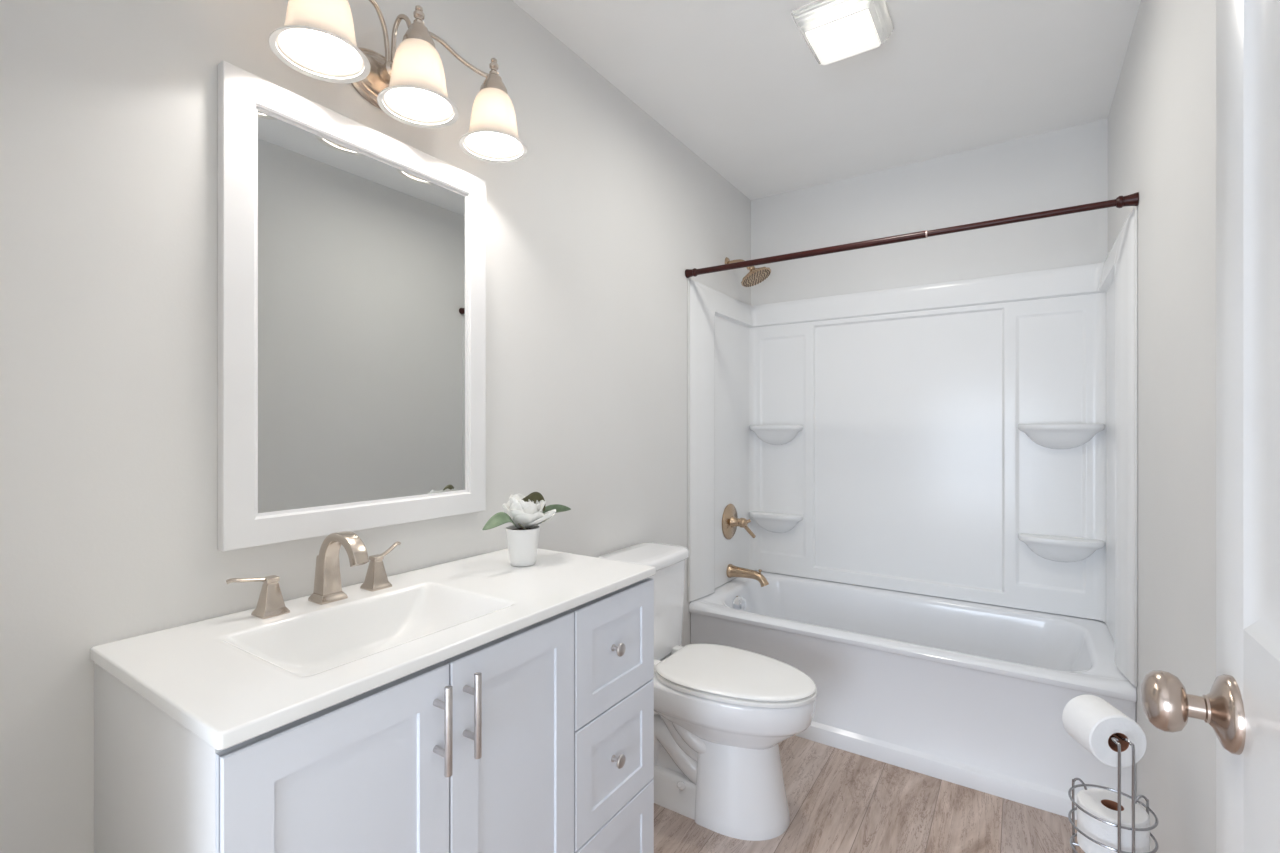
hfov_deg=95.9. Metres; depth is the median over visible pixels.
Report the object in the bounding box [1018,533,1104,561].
shelf
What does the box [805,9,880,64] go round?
diffuser
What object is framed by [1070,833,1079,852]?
wire
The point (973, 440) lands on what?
shower surround
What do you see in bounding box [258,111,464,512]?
mirror glass
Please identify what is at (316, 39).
vanity light
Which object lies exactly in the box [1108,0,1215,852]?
wall
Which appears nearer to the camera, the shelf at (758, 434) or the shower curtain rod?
the shower curtain rod
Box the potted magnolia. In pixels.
[482,492,570,566]
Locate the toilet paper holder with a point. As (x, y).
(1114, 739)
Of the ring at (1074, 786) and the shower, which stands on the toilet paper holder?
the ring at (1074, 786)
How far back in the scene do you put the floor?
1.81 m
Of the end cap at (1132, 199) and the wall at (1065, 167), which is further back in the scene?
the wall at (1065, 167)
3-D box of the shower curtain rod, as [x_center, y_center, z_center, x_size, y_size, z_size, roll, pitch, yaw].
[0.843,-0.675,2.134,1.522,0.039,0.039,0,0,33]
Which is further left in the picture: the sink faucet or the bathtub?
the sink faucet
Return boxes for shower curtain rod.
[685,192,1138,277]
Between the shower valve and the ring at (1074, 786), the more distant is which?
the shower valve
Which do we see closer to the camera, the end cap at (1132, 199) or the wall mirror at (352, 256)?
the wall mirror at (352, 256)
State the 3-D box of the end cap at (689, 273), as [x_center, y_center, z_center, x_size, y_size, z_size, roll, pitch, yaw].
[0.229,-0.675,2.539,0.050,0.039,0.039,0,0,33]
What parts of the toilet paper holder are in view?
rod, rod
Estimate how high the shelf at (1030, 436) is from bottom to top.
0.106 m
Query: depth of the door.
0.52 m
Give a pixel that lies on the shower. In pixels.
(755, 276)
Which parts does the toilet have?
tank lid, tank, seat lid, seat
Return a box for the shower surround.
[688,208,1137,686]
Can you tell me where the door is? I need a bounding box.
[1141,0,1279,852]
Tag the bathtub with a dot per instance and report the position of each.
(973, 695)
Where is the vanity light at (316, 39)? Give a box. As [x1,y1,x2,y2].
[268,0,527,162]
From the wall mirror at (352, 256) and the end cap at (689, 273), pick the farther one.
the end cap at (689, 273)
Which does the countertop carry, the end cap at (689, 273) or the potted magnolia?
the potted magnolia
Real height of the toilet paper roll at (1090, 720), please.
0.108 m
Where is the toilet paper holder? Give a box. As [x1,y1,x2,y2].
[1068,733,1158,852]
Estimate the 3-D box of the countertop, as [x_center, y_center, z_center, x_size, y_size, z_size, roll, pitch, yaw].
[-0.416,0.397,1.177,0.475,0.096,0.942,0,0,33]
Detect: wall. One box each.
[0,0,750,852]
[751,118,1107,304]
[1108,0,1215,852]
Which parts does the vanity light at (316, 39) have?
lamp shade, arm, arm, lamp shade, arm, lamp shade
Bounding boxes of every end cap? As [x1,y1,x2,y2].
[685,268,696,277]
[1116,192,1138,207]
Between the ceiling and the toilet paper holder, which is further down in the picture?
the toilet paper holder
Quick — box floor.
[654,735,1084,852]
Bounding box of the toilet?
[597,542,816,840]
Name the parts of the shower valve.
lever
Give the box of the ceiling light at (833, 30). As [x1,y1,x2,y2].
[791,0,893,64]
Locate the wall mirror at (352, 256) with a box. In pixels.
[218,60,485,551]
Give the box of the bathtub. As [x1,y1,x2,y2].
[689,570,1136,819]
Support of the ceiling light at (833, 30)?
attached to the ceiling
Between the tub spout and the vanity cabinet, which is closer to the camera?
the vanity cabinet
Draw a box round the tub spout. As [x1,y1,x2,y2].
[726,564,768,586]
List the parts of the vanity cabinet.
door, handle, handle, door, drawer, drawer, drawer, knob, knob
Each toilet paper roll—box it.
[1062,695,1146,767]
[1077,788,1149,852]
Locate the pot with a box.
[505,525,539,566]
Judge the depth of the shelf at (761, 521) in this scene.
3.01 m
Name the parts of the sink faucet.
lever, handle, spout, handle, lever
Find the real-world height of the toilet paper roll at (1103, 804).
0.100 m
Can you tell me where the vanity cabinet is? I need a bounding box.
[94,578,653,852]
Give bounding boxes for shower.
[725,257,770,286]
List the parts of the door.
knob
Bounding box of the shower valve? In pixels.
[722,504,755,538]
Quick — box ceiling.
[512,0,1140,199]
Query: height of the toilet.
0.782 m
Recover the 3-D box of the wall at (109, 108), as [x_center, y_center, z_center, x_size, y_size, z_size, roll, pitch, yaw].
[-0.833,-0.003,1.068,0.100,2.469,5.273,0,0,33]
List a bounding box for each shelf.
[749,425,802,444]
[749,511,802,532]
[1018,424,1104,448]
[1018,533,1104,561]
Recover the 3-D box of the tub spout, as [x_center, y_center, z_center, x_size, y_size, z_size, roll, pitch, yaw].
[0.535,0.734,2.841,0.207,0.089,0.068,0,0,33]
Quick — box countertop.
[90,548,655,749]
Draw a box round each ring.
[1068,784,1158,830]
[1068,807,1158,852]
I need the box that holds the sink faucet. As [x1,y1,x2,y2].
[226,531,400,618]
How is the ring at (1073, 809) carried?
on the toilet paper holder

